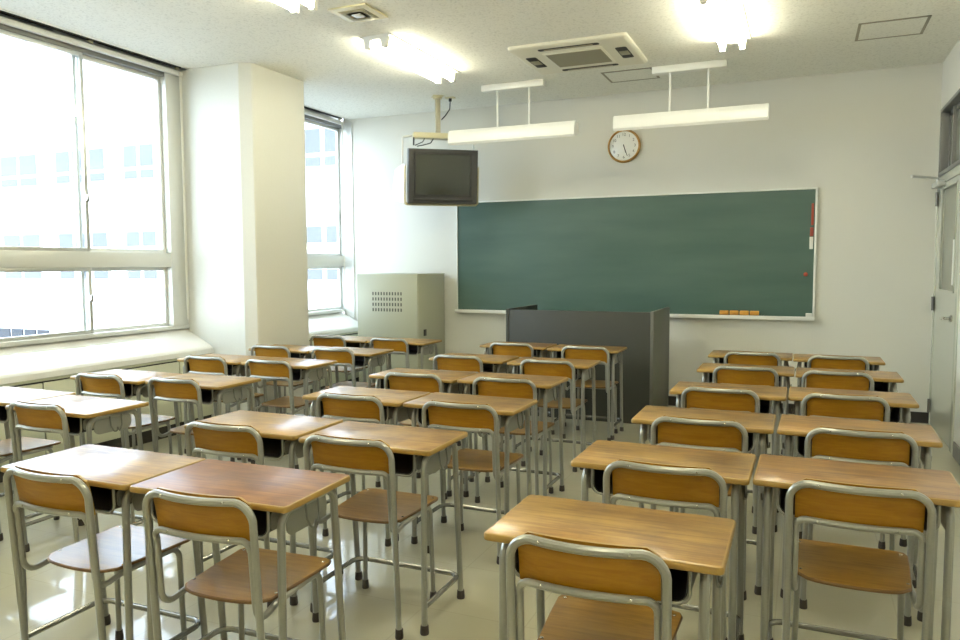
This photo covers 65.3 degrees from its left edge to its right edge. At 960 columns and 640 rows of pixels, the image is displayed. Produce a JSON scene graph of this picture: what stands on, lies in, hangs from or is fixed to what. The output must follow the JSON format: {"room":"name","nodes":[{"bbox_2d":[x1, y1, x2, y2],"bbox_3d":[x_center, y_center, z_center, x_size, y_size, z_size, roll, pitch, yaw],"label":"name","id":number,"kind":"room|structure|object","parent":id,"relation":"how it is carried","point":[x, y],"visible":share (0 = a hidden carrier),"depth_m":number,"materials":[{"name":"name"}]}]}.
{"room":"classroom","nodes":[
{"label":"classroom","id":0,"kind":"room"},
{"bbox_2d":[0,13,344,312],"bbox_3d":[-3.582,-0.554,4.716,0.130,3.486,9.800,2,5,23],"label":"wall","id":1,"kind":"structure","parent":0,"point":[2,15],"depth_m":5.98,"materials":[{"name":"paint"}]},
{"bbox_2d":[0,23,189,347],"bbox_3d":[-3.383,-0.916,5.038,0.122,2.224,3.595,2,5,23],"label":"window","id":2,"kind":"structure","parent":1,"relation":"in","point":[170,259],"depth_m":6.01,"materials":[{"name":"metal"}]},
{"bbox_2d":[0,10,188,318],"bbox_3d":[-3.314,-1.010,5.002,0.059,2.240,3.558,2,5,23],"label":"window frame","id":3,"kind":"structure","parent":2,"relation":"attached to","point":[3,20],"depth_m":5.87,"materials":[{"name":"beige paint"}]},
{"bbox_2d":[304,114,344,314],"bbox_3d":[-2.002,-1.155,8.223,0.122,2.224,1.785,2,5,23],"label":"window","id":4,"kind":"structure","parent":1,"relation":"in","point":[314,260],"depth_m":8.93,"materials":[{"name":"metal"}]},
{"bbox_2d":[180,62,309,416],"bbox_3d":[-2.141,-0.645,6.915,0.768,3.136,0.790,2,5,23],"label":"column","id":5,"kind":"structure","parent":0,"point":[243,136],"depth_m":6.57,"materials":[{"name":"paint"}]},
{"bbox_2d":[0,0,959,119],"bbox_3d":[-0.583,-2.078,3.193,6.195,0.250,10.000,2,5,23],"label":"ceiling","id":6,"kind":"structure","parent":0,"point":[325,51],"depth_m":5.68,"materials":[{"name":"white paint"}]},
{"bbox_2d":[328,3,387,22],"bbox_3d":[-0.827,-2.077,5.096,0.292,0.026,0.292,2,5,23],"label":"ceiling vent","id":7,"kind":"object","parent":6,"relation":"in","point":[362,12],"visible":1,"depth_m":5.05,"materials":[{"name":"beige paint"}]},
{"bbox_2d":[360,33,459,83],"bbox_3d":[-0.543,-2.122,6.155,0.260,0.091,1.220,2,5,23],"label":"ceiling light","id":8,"kind":"object","parent":6,"relation":"attached to","point":[388,42],"visible":1,"depth_m":6.03,"materials":[{"name":"white plastic"}]},
{"bbox_2d":[392,95,478,205],"bbox_3d":[-0.445,-1.721,7.717,0.866,1.121,0.576,-1,4,-14],"label":"bracket","id":9,"kind":"object","parent":6,"relation":"attached to","point":[399,183],"visible":0.8,"depth_m":7.58,"materials":[{"name":"white metal"}]},
{"bbox_2d":[407,148,477,203],"bbox_3d":[-0.414,-1.437,7.614,0.694,0.535,0.507,-1,4,-14],"label":"television","id":10,"kind":"object","parent":9,"relation":"hanging from","point":[434,176],"visible":1,"depth_m":7.40,"materials":[{"name":"grey plastic"}]},
{"bbox_2d":[448,79,578,145],"bbox_3d":[0.299,-1.968,7.112,1.275,0.548,0.150,2,5,23],"label":"lamp","id":11,"kind":"object","parent":6,"relation":"hanging from","point":[529,131],"visible":1,"depth_m":7.05,"materials":[{"name":"white metal"}]},
{"bbox_2d":[508,32,646,74],"bbox_3d":[0.812,-2.151,6.111,0.950,0.040,0.840,2,5,23],"label":"air conditioner","id":12,"kind":"object","parent":6,"relation":"attached to","point":[615,49],"visible":1,"depth_m":5.99,"materials":[{"name":"beige plastic"}]},
{"bbox_2d":[546,49,611,66],"bbox_3d":[0.812,-2.133,6.113,0.450,0.004,0.390,2,5,23],"label":"grille","id":13,"kind":"object","parent":12,"relation":"attached to","point":[588,56],"depth_m":6.09,"materials":[{"name":"beige plastic"}]},
{"bbox_2d":[613,59,768,130],"bbox_3d":[1.804,-1.935,6.462,1.293,0.530,0.150,2,5,23],"label":"lamp","id":14,"kind":"object","parent":6,"relation":"hanging from","point":[754,112],"visible":1,"depth_m":6.40,"materials":[{"name":"white metal"}]},
{"bbox_2d":[698,0,750,52],"bbox_3d":[1.697,-2.061,5.188,0.260,0.091,1.220,2,5,23],"label":"ceiling light","id":15,"kind":"object","parent":6,"relation":"attached to","point":[726,20],"visible":1,"depth_m":5.20,"materials":[{"name":"white plastic"}]},
{"bbox_2d":[855,15,931,40],"bbox_3d":[3.014,-2.133,5.491,0.455,0.004,0.455,2,5,23],"label":"ceiling hatch","id":16,"kind":"object","parent":6,"relation":"attached to","point":[912,25],"visible":1,"depth_m":5.48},
{"bbox_2d":[0,405,959,639],"bbox_3d":[-0.700,1.231,3.491,6.480,0.120,10.000,2,5,23],"label":"floor","id":17,"kind":"structure","parent":0,"point":[53,591],"depth_m":3.33,"materials":[{"name":"beige tile"}]},
{"bbox_2d":[0,437,60,540],"bbox_3d":[-2.616,0.748,4.088,0.409,0.773,0.481,2,5,23],"label":"chair","id":18,"kind":"object","parent":17,"relation":"on","point":[30,445],"visible":0.64,"depth_m":4.15,"materials":[{"name":"grey paint"}]},
{"bbox_2d":[0,386,78,519],"bbox_3d":[-2.572,0.767,4.137,0.600,0.727,0.390,2,5,23],"label":"school desk","id":19,"kind":"object","parent":17,"relation":"on","point":[8,394],"visible":0.2,"depth_m":4.09,"materials":[{"name":"brown wood"}]},
{"bbox_2d":[8,400,134,551],"bbox_3d":[-2.039,0.767,3.788,0.409,0.773,0.481,2,5,23],"label":"chair","id":20,"kind":"object","parent":17,"relation":"on","point":[37,417],"visible":0.48,"depth_m":3.58,"materials":[{"name":"grey paint"}]},
{"bbox_2d":[5,394,148,526],"bbox_3d":[-2.035,0.786,3.841,0.600,0.727,0.390,2,5,24],"label":"school desk","id":21,"kind":"object","parent":17,"relation":"on","point":[86,414],"visible":0.52,"depth_m":3.76,"materials":[{"name":"wood"}]},
{"bbox_2d":[3,465,189,639],"bbox_3d":[-1.302,0.851,2.593,0.409,0.773,0.481,2,5,24],"label":"chair","id":22,"kind":"object","parent":17,"relation":"on","point":[44,492],"visible":0.94,"depth_m":2.47,"materials":[{"name":"grey paint"}]},
{"bbox_2d":[0,444,207,639],"bbox_3d":[-1.325,0.867,2.698,0.600,0.727,0.390,2,5,23],"label":"school desk","id":23,"kind":"object","parent":17,"relation":"on","point":[110,472],"visible":0.44,"depth_m":2.63,"materials":[{"name":"wood"}]},
{"bbox_2d":[90,486,131,511],"bbox_3d":[-1.340,0.570,2.646,0.436,0.084,0.278,2,5,23],"label":"tray","id":24,"kind":"object","parent":23,"relation":"on","point":[104,499],"depth_m":2.51,"materials":[{"name":"black plastic"}]},
{"bbox_2d":[0,328,212,482],"bbox_3d":[-3.259,0.629,5.098,0.398,0.868,3.593,2,5,23],"label":"window ledge","id":25,"kind":"object","parent":17,"relation":"on","point":[45,366],"visible":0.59,"depth_m":5.68,"materials":[{"name":"paint"}]},
{"bbox_2d":[75,372,174,453],"bbox_3d":[-2.237,0.697,4.761,0.409,0.773,0.481,2,5,23],"label":"chair","id":26,"kind":"object","parent":17,"relation":"on","point":[94,384],"visible":0.65,"depth_m":4.58,"materials":[{"name":"grey paint"}]},
{"bbox_2d":[70,369,182,454],"bbox_3d":[-2.261,0.714,4.850,0.600,0.727,0.390,2,5,23],"label":"school desk","id":27,"kind":"object","parent":17,"relation":"on","point":[133,380],"visible":0.22,"depth_m":4.78,"materials":[{"name":"wood"}]},
{"bbox_2d":[81,382,141,396],"bbox_3d":[-2.275,0.417,4.798,0.436,0.084,0.278,2,5,23],"label":"tray","id":28,"kind":"object","parent":27,"relation":"on","point":[130,389],"depth_m":4.64,"materials":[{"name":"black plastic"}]},
{"bbox_2d":[148,376,206,459],"bbox_3d":[-1.703,0.709,4.567,0.409,0.773,0.481,2,5,23],"label":"chair","id":29,"kind":"object","parent":17,"relation":"on","point":[166,389],"visible":0.54,"depth_m":4.37,"materials":[{"name":"grey paint"}]},
{"bbox_2d":[145,373,260,460],"bbox_3d":[-1.692,0.726,4.640,0.600,0.727,0.390,2,5,24],"label":"school desk","id":30,"kind":"object","parent":17,"relation":"on","point":[228,389],"visible":0.42,"depth_m":4.54,"materials":[{"name":"wood"}]},
{"bbox_2d":[177,354,268,459],"bbox_3d":[-1.938,0.648,5.731,0.600,0.727,0.390,2,5,23],"label":"school desk","id":31,"kind":"object","parent":17,"relation":"on","point":[233,362],"visible":0.25,"depth_m":5.68,"materials":[{"name":"wood"}]},
{"bbox_2d":[187,362,237,375],"bbox_3d":[-1.953,0.351,5.679,0.436,0.084,0.278,2,5,23],"label":"tray","id":32,"kind":"object","parent":31,"relation":"on","point":[231,368],"depth_m":5.51,"materials":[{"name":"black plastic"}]},
{"bbox_2d":[184,355,263,461],"bbox_3d":[-1.913,0.631,5.639,0.409,0.773,0.481,2,5,23],"label":"chair","id":33,"kind":"object","parent":17,"relation":"on","point":[212,365],"visible":0.56,"depth_m":5.44,"materials":[{"name":"grey paint"}]},
{"bbox_2d":[185,420,272,607],"bbox_3d":[-0.987,0.798,3.307,0.409,0.773,0.481,1,5,22],"label":"chair","id":34,"kind":"object","parent":17,"relation":"on","point":[211,438],"visible":0.47,"depth_m":3.08,"materials":[{"name":"grey paint"}]},
{"bbox_2d":[142,487,330,639],"bbox_3d":[-0.740,0.866,2.359,0.409,0.773,0.481,1,4,20],"label":"chair","id":35,"kind":"object","parent":17,"relation":"on","point":[249,575],"visible":1,"depth_m":2.22,"materials":[{"name":"grey paint"}]},
{"bbox_2d":[129,459,349,639],"bbox_3d":[-0.765,0.881,2.467,0.600,0.727,0.390,1,4,21],"label":"school desk","id":36,"kind":"object","parent":17,"relation":"on","point":[280,498],"visible":0.7,"depth_m":2.40,"materials":[{"name":"wood"}]},
{"bbox_2d":[153,500,276,535],"bbox_3d":[-0.778,0.585,2.414,0.436,0.084,0.278,1,4,21],"label":"tray","id":37,"kind":"object","parent":36,"relation":"on","point":[266,521],"depth_m":2.26,"materials":[{"name":"black plastic"}]},
{"bbox_2d":[184,410,343,605],"bbox_3d":[-0.953,0.815,3.377,0.600,0.727,0.390,2,5,23],"label":"school desk","id":38,"kind":"object","parent":17,"relation":"on","point":[280,434],"visible":0.3,"depth_m":3.31,"materials":[{"name":"wood"}]},
{"bbox_2d":[245,358,312,468],"bbox_3d":[-1.396,0.645,5.416,0.409,0.773,0.481,1,5,22],"label":"chair","id":39,"kind":"object","parent":17,"relation":"on","point":[259,368],"visible":0.79,"depth_m":5.22,"materials":[{"name":"grey paint"}]},
{"bbox_2d":[251,344,319,413],"bbox_3d":[-1.641,0.578,6.357,0.409,0.773,0.481,2,5,23],"label":"chair","id":40,"kind":"object","parent":17,"relation":"on","point":[260,350],"visible":0.47,"depth_m":6.19,"materials":[{"name":"grey paint"}]},
{"bbox_2d":[241,357,337,461],"bbox_3d":[-1.380,0.663,5.489,0.600,0.727,0.390,2,5,24],"label":"school desk","id":41,"kind":"object","parent":17,"relation":"on","point":[313,369],"visible":0.39,"depth_m":5.38,"materials":[{"name":"wood"}]},
{"bbox_2d":[309,312,358,392],"bbox_3d":[-1.894,0.393,8.247,0.398,0.868,1.699,2,5,23],"label":"base cabinet","id":42,"kind":"object","parent":17,"relation":"on","point":[330,324],"visible":0.16,"depth_m":8.50,"materials":[{"name":"metal"}]},
{"bbox_2d":[311,347,375,416],"bbox_3d":[-1.088,0.592,6.137,0.409,0.773,0.481,1,5,22],"label":"chair","id":43,"kind":"object","parent":17,"relation":"on","point":[344,356],"visible":0.45,"depth_m":5.92,"materials":[{"name":"grey paint"}]},
{"bbox_2d":[309,347,393,423],"bbox_3d":[-1.048,0.610,6.204,0.600,0.727,0.390,2,5,23],"label":"school desk","id":44,"kind":"object","parent":17,"relation":"on","point":[372,357],"visible":0.44,"depth_m":6.07,"materials":[{"name":"wood"}]},
{"bbox_2d":[302,386,430,540],"bbox_3d":[-0.606,0.761,4.097,0.600,0.727,0.390,2,5,23],"label":"school desk","id":45,"kind":"object","parent":17,"relation":"on","point":[392,401],"visible":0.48,"depth_m":4.02,"materials":[{"name":"wood"}]},
{"bbox_2d":[320,401,392,420],"bbox_3d":[-0.620,0.465,4.044,0.436,0.084,0.278,2,5,23],"label":"tray","id":46,"kind":"object","parent":45,"relation":"on","point":[388,411],"depth_m":3.86,"materials":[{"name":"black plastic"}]},
{"bbox_2d":[316,392,417,546],"bbox_3d":[-0.583,0.746,3.995,0.409,0.773,0.481,2,5,23],"label":"chair","id":47,"kind":"object","parent":17,"relation":"on","point":[346,407],"visible":0.42,"depth_m":3.78,"materials":[{"name":"grey paint"}]},
{"bbox_2d":[303,433,437,639],"bbox_3d":[-0.425,0.814,3.046,0.409,0.773,0.481,1,5,22],"label":"chair","id":48,"kind":"object","parent":17,"relation":"on","point":[360,456],"visible":0.88,"depth_m":2.89,"materials":[{"name":"grey paint"}]},
{"bbox_2d":[299,421,467,635],"bbox_3d":[-0.386,0.832,3.114,0.600,0.727,0.390,2,5,23],"label":"school desk","id":49,"kind":"object","parent":17,"relation":"on","point":[428,450],"visible":0.72,"depth_m":3.06,"materials":[{"name":"wood"}]},
{"bbox_2d":[393,453,420,474],"bbox_3d":[-0.401,0.536,3.062,0.436,0.084,0.278,2,5,23],"label":"tray","id":50,"kind":"object","parent":49,"relation":"on","point":[406,464],"depth_m":2.96,"materials":[{"name":"black plastic"}]},
{"bbox_2d":[370,337,409,382],"bbox_3d":[-0.739,0.532,6.931,0.409,0.773,0.481,2,5,23],"label":"chair","id":51,"kind":"object","parent":17,"relation":"on","point":[400,345],"visible":0.41,"depth_m":6.70,"materials":[{"name":"grey paint"}]},
{"bbox_2d":[357,273,444,388],"bbox_3d":[-0.865,0.149,8.344,0.752,1.332,0.643,2,5,23],"label":"cabinet","id":52,"kind":"object","parent":17,"relation":"on","point":[390,305],"visible":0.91,"depth_m":8.05,"materials":[{"name":"beige metal"}]},
{"bbox_2d":[369,368,475,496],"bbox_3d":[-0.360,0.706,4.845,0.600,0.727,0.390,2,5,23],"label":"school desk","id":53,"kind":"object","parent":17,"relation":"on","point":[449,379],"visible":0.41,"depth_m":4.75,"materials":[{"name":"wood"}]},
{"bbox_2d":[381,379,446,388],"bbox_3d":[-0.374,0.409,4.792,0.436,0.084,0.278,2,5,23],"label":"tray","id":54,"kind":"object","parent":53,"relation":"on","point":[382,380],"depth_m":4.75,"materials":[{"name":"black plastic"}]},
{"bbox_2d":[384,371,463,499],"bbox_3d":[-0.332,0.689,4.753,0.409,0.773,0.481,1,5,22],"label":"chair","id":55,"kind":"object","parent":17,"relation":"on","point":[409,381],"visible":0.36,"depth_m":4.55,"materials":[{"name":"grey paint"}]},
{"bbox_2d":[433,354,484,449],"bbox_3d":[-0.086,0.623,5.647,0.409,0.773,0.481,1,5,23],"label":"chair","id":56,"kind":"object","parent":17,"relation":"on","point":[445,362],"visible":0.3,"depth_m":5.43,"materials":[{"name":"grey paint"}]},
{"bbox_2d":[403,392,537,543],"bbox_3d":[-0.040,0.776,3.862,0.600,0.727,0.390,2,5,24],"label":"school desk","id":57,"kind":"object","parent":17,"relation":"on","point":[510,411],"visible":0.66,"depth_m":3.82,"materials":[{"name":"wood"}]},
{"bbox_2d":[418,408,502,424],"bbox_3d":[-0.054,0.480,3.809,0.436,0.084,0.278,2,5,24],"label":"tray","id":58,"kind":"object","parent":57,"relation":"on","point":[500,416],"depth_m":3.77,"materials":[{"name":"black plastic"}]},
{"bbox_2d":[422,400,523,564],"bbox_3d":[-0.021,0.760,3.760,0.409,0.773,0.481,1,5,22],"label":"chair","id":59,"kind":"object","parent":17,"relation":"on","point":[446,415],"visible":0.74,"depth_m":3.57,"materials":[{"name":"grey paint"}]},
{"bbox_2d":[429,353,518,448],"bbox_3d":[-0.037,0.641,5.716,0.600,0.727,0.390,2,5,23],"label":"school desk","id":60,"kind":"object","parent":17,"relation":"on","point":[491,363],"visible":0.38,"depth_m":5.61,"materials":[{"name":"wood"}]},
{"bbox_2d":[457,372,567,496],"bbox_3d":[0.211,0.719,4.632,0.600,0.727,0.390,2,5,23],"label":"school desk","id":61,"kind":"object","parent":17,"relation":"on","point":[546,386],"visible":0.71,"depth_m":4.59,"materials":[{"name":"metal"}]},
{"bbox_2d":[470,384,541,400],"bbox_3d":[0.196,0.422,4.579,0.436,0.084,0.278,2,5,23],"label":"tray","id":62,"kind":"object","parent":61,"relation":"on","point":[539,390],"depth_m":4.40,"materials":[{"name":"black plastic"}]},
{"bbox_2d":[472,376,553,502],"bbox_3d":[0.216,0.703,4.537,0.409,0.773,0.481,1,5,23],"label":"chair","id":63,"kind":"object","parent":17,"relation":"on","point":[525,388],"visible":0.56,"depth_m":4.34,"materials":[{"name":"grey paint"}]},
{"bbox_2d":[520,358,587,471],"bbox_3d":[0.538,0.642,5.344,0.409,0.773,0.481,2,5,23],"label":"chair","id":64,"kind":"object","parent":17,"relation":"on","point":[562,368],"visible":0.69,"depth_m":5.14,"materials":[{"name":"grey paint"}]},
{"bbox_2d":[507,357,600,469],"bbox_3d":[0.540,0.659,5.434,0.600,0.727,0.390,2,5,23],"label":"school desk","id":65,"kind":"object","parent":17,"relation":"on","point":[585,369],"visible":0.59,"depth_m":5.38,"materials":[{"name":"wood"}]},
{"bbox_2d":[518,366,579,379],"bbox_3d":[0.525,0.362,5.381,0.436,0.084,0.278,2,5,23],"label":"tray","id":66,"kind":"object","parent":65,"relation":"on","point":[577,368],"depth_m":5.21,"materials":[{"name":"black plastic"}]},
{"bbox_2d":[547,344,626,439],"bbox_3d":[0.906,0.593,6.319,0.600,0.727,0.390,2,5,23],"label":"school desk","id":67,"kind":"object","parent":17,"relation":"on","point":[615,352],"visible":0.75,"depth_m":6.28,"materials":[{"name":"metal"}]},
{"bbox_2d":[506,305,669,423],"bbox_3d":[1.050,0.385,7.238,1.390,1.006,0.836,2,5,23],"label":"lectern","id":68,"kind":"object","parent":17,"relation":"on","point":[645,335],"visible":0.67,"depth_m":6.78,"materials":[{"name":"grey metal"}]},
{"bbox_2d":[561,345,618,440],"bbox_3d":[0.919,0.579,6.189,0.409,0.773,0.481,2,5,23],"label":"chair","id":69,"kind":"object","parent":17,"relation":"on","point":[600,353],"visible":0.78,"depth_m":6.00,"materials":[{"name":"grey paint"}]},
{"bbox_2d":[506,531,682,639],"bbox_3d":[0.323,0.889,1.975,0.409,0.773,0.481,1,4,22],"label":"chair","id":70,"kind":"object","parent":17,"relation":"on","point":[608,591],"visible":1,"depth_m":1.80,"materials":[{"name":"grey paint"}]},
{"bbox_2d":[484,494,735,639],"bbox_3d":[0.358,0.908,2.029,0.600,0.727,0.390,2,5,23],"label":"school desk","id":71,"kind":"object","parent":17,"relation":"on","point":[690,545],"visible":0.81,"depth_m":1.96,"materials":[{"name":"wood"}]},
{"bbox_2d":[515,548,688,601],"bbox_3d":[0.344,0.612,1.976,0.436,0.084,0.278,2,5,23],"label":"tray","id":72,"kind":"object","parent":71,"relation":"on","point":[680,578],"depth_m":1.87,"materials":[{"name":"black plastic"}]},
{"bbox_2d":[571,440,755,639],"bbox_3d":[0.670,0.856,2.731,0.600,0.727,0.390,2,5,24],"label":"school desk","id":73,"kind":"object","parent":17,"relation":"on","point":[736,468],"visible":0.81,"depth_m":2.68,"materials":[{"name":"wood"}]},
{"bbox_2d":[594,469,719,504],"bbox_3d":[0.655,0.559,2.678,0.436,0.084,0.278,2,5,24],"label":"tray","id":74,"kind":"object","parent":73,"relation":"on","point":[598,474],"depth_m":2.66,"materials":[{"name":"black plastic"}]},
{"bbox_2d":[603,459,727,639],"bbox_3d":[0.676,0.839,2.647,0.409,0.773,0.481,2,5,23],"label":"chair","id":75,"kind":"object","parent":17,"relation":"on","point":[691,487],"visible":0.57,"depth_m":2.43,"materials":[{"name":"grey paint"}]},
{"bbox_2d":[650,415,747,599],"bbox_3d":[1.000,0.784,3.370,0.409,0.773,0.481,2,5,23],"label":"chair","id":76,"kind":"object","parent":17,"relation":"on","point":[675,431],"visible":0.33,"depth_m":3.15,"materials":[{"name":"grey paint"}]},
{"bbox_2d":[631,405,775,594],"bbox_3d":[1.030,0.801,3.456,0.600,0.727,0.390,2,5,23],"label":"school desk","id":77,"kind":"object","parent":17,"relation":"on","point":[763,424],"visible":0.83,"depth_m":3.37,"materials":[{"name":"wood"}]},
{"bbox_2d":[649,425,752,450],"bbox_3d":[1.015,0.505,3.403,0.436,0.084,0.278,2,5,23],"label":"tray","id":78,"kind":"object","parent":77,"relation":"on","point":[750,434],"depth_m":3.36,"materials":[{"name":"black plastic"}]},
{"bbox_2d":[680,386,759,533],"bbox_3d":[1.341,0.726,4.148,0.409,0.773,0.481,2,5,23],"label":"chair","id":79,"kind":"object","parent":17,"relation":"on","point":[698,397],"visible":0.45,"depth_m":3.93,"materials":[{"name":"grey paint"}]},
{"bbox_2d":[669,381,787,531],"bbox_3d":[1.393,0.745,4.212,0.600,0.727,0.390,2,5,23],"label":"school desk","id":80,"kind":"object","parent":17,"relation":"on","point":[766,394],"visible":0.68,"depth_m":4.12,"materials":[{"name":"wood"}]},
{"bbox_2d":[685,395,769,412],"bbox_3d":[1.379,0.448,4.159,0.436,0.084,0.278,2,5,23],"label":"tray","id":81,"kind":"object","parent":80,"relation":"on","point":[764,399],"depth_m":4.11,"materials":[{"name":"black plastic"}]},
{"bbox_2d":[696,363,794,455],"bbox_3d":[1.785,0.682,5.048,0.600,0.727,0.390,2,5,23],"label":"school desk","id":82,"kind":"object","parent":17,"relation":"on","point":[707,369],"visible":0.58,"depth_m":4.95,"materials":[{"name":"wood"}]},
{"bbox_2d":[709,373,780,386],"bbox_3d":[1.770,0.385,4.995,0.436,0.084,0.278,2,5,23],"label":"tray","id":83,"kind":"object","parent":82,"relation":"on","point":[710,374],"depth_m":5.00,"materials":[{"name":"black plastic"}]},
{"bbox_2d":[713,365,778,454],"bbox_3d":[1.766,0.664,4.970,0.409,0.773,0.481,2,5,23],"label":"chair","id":84,"kind":"object","parent":17,"relation":"on","point":[726,374],"visible":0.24,"depth_m":4.76,"materials":[{"name":"grey paint"}]},
{"bbox_2d":[724,351,780,365],"bbox_3d":[2.092,0.606,5.746,0.409,0.773,0.481,2,5,23],"label":"chair","id":85,"kind":"object","parent":17,"relation":"on","point":[734,357],"visible":0.28,"depth_m":5.53,"materials":[{"name":"grey paint"}]},
{"bbox_2d":[799,369,873,456],"bbox_3d":[2.244,0.679,4.742,0.409,0.773,0.481,2,5,23],"label":"chair","id":86,"kind":"object","parent":17,"relation":"on","point":[846,380],"visible":0.23,"depth_m":4.53,"materials":[{"name":"grey paint"}]},
{"bbox_2d":[807,355,869,369],"bbox_3d":[2.607,0.623,5.494,0.409,0.773,0.481,2,5,23],"label":"chair","id":87,"kind":"object","parent":17,"relation":"on","point":[816,361],"visible":0.26,"depth_m":5.28,"materials":[{"name":"grey paint"}]},
{"bbox_2d":[793,354,885,386],"bbox_3d":[2.640,0.641,5.561,0.600,0.727,0.390,2,5,23],"label":"school desk","id":88,"kind":"object","parent":17,"relation":"on","point":[874,362],"visible":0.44,"depth_m":5.48,"materials":[{"name":"wood"}]},
{"bbox_2d":[805,362,871,370],"bbox_3d":[2.625,0.344,5.508,0.436,0.084,0.278,2,5,23],"label":"tray","id":89,"kind":"object","parent":88,"relation":"on","point":[870,363],"depth_m":5.42,"materials":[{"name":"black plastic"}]},
{"bbox_2d":[799,392,889,549],"bbox_3d":[1.893,0.740,3.929,0.409,0.773,0.481,2,5,23],"label":"chair","id":90,"kind":"object","parent":17,"relation":"on","point":[830,405],"visible":0.3,"depth_m":3.72,"materials":[{"name":"grey paint"}]},
{"bbox_2d":[795,367,903,414],"bbox_3d":[2.335,0.698,4.792,0.600,0.727,0.390,2,5,23],"label":"school desk","id":91,"kind":"object","parent":17,"relation":"on","point":[884,381],"visible":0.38,"depth_m":4.70,"materials":[{"name":"wood"}]},
{"bbox_2d":[788,387,918,546],"bbox_3d":[1.962,0.758,3.999,0.600,0.727,0.390,2,5,24],"label":"school desk","id":92,"kind":"object","parent":17,"relation":"on","point":[900,404],"visible":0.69,"depth_m":3.93,"materials":[{"name":"wood"}]},
{"bbox_2d":[806,403,899,422],"bbox_3d":[1.948,0.461,3.946,0.436,0.084,0.278,2,5,24],"label":"tray","id":93,"kind":"object","parent":92,"relation":"on","point":[894,407],"depth_m":3.83,"materials":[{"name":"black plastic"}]},
{"bbox_2d":[753,454,959,639],"bbox_3d":[1.232,0.870,2.496,0.600,0.727,0.390,2,5,24],"label":"school desk","id":94,"kind":"object","parent":17,"relation":"on","point":[772,472],"visible":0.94,"depth_m":2.44,"materials":[{"name":"wood"}]},
{"bbox_2d":[779,488,937,530],"bbox_3d":[1.217,0.574,2.443,0.436,0.084,0.278,2,5,24],"label":"tray","id":95,"kind":"object","parent":94,"relation":"on","point":[782,492],"depth_m":2.41,"materials":[{"name":"black plastic"}]},
{"bbox_2d":[799,426,918,626],"bbox_3d":[1.568,0.799,3.138,0.409,0.773,0.481,2,5,23],"label":"chair","id":96,"kind":"object","parent":17,"relation":"on","point":[890,448],"visible":0.41,"depth_m":2.93,"materials":[{"name":"grey paint"}]},
{"bbox_2d":[782,478,936,639],"bbox_3d":[1.196,0.854,2.412,0.409,0.773,0.481,2,5,24],"label":"chair","id":97,"kind":"object","parent":17,"relation":"on","point":[858,507],"visible":1,"depth_m":2.27,"materials":[{"name":"grey paint"}]},
{"bbox_2d":[777,414,942,621],"bbox_3d":[1.597,0.816,3.215,0.600,0.727,0.390,2,5,25],"label":"school desk","id":98,"kind":"object","parent":17,"relation":"on","point":[925,436],"visible":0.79,"depth_m":3.17,"materials":[{"name":"wood"}]},
{"bbox_2d":[798,436,911,465],"bbox_3d":[1.582,0.520,3.162,0.436,0.084,0.278,2,5,25],"label":"tray","id":99,"kind":"object","parent":98,"relation":"on","point":[801,439],"depth_m":3.16,"materials":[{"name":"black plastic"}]},
{"bbox_2d":[343,63,942,411],"bbox_3d":[1.318,-0.791,7.818,6.305,3.266,0.200,2,5,23],"label":"wall","id":100,"kind":"structure","parent":0,"point":[859,138],"depth_m":7.08,"materials":[{"name":"paint"}]},
{"bbox_2d":[341,122,354,317],"bbox_3d":[-1.568,-1.178,8.925,0.139,2.300,0.012,2,5,23],"label":"trim","id":101,"kind":"structure","parent":100,"relation":"attached to","point":[347,127],"depth_m":8.91,"materials":[{"name":"metal"}]},
{"bbox_2d":[608,130,640,162],"bbox_3d":[1.452,-1.754,7.556,0.338,0.338,0.040,2,5,23],"label":"wall clock","id":102,"kind":"object","parent":100,"relation":"attached to","point":[624,146],"visible":1,"depth_m":7.55,"materials":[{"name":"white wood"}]},
{"bbox_2d":[455,187,817,320],"bbox_3d":[1.414,-0.653,7.630,3.666,1.226,0.088,2,5,23],"label":"blackboard","id":103,"kind":"object","parent":100,"relation":"attached to","point":[693,254],"depth_m":7.54,"materials":[{"name":"green ceramic"}]},
{"bbox_2d":[455,309,813,320],"bbox_3d":[1.417,-0.059,7.673,3.666,0.036,0.088,2,5,23],"label":"chalk tray","id":104,"kind":"object","parent":103,"relation":"on","point":[673,313],"depth_m":7.33,"materials":[{"name":"white metal"}]},
{"bbox_2d":[938,39,959,446],"bbox_3d":[2.157,-0.315,2.137,0.160,3.136,9.600,2,5,23],"label":"wall","id":105,"kind":"structure","parent":0,"point":[950,72],"depth_m":5.82,"materials":[{"name":"paint"}]},
{"bbox_2d":[910,164,959,453],"bbox_3d":[3.692,-0.124,6.055,0.358,2.171,1.165,2,5,23],"label":"door","id":106,"kind":"structure","parent":105,"relation":"in","point":[946,289],"depth_m":6.05,"materials":[{"name":"grey paint"}]},
{"bbox_2d":[938,89,959,176],"bbox_3d":[3.767,-1.466,5.870,0.140,0.565,1.070,2,5,23],"label":"window","id":107,"kind":"structure","parent":105,"relation":"in","point":[949,142],"depth_m":6.26,"materials":[{"name":"metal"}]},
{"label":"outside","id":108,"kind":"structure","parent":0,"visible":0},
{"bbox_3d":[-36.286,6.901,24.592,74.400,0.200,80.000,2,5,23],"label":"ground","id":109,"kind":"structure","parent":108,"visible":0},
{"bbox_2d":[0,35,342,337],"bbox_3d":[-16.997,-5.068,34.956,41.000,22.000,8.075,2,5,23],"label":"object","id":110,"kind":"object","parent":109,"relation":"on","point":[38,209],"visible":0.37,"depth_m":30.06,"materials":[{"name":"clear glass"}]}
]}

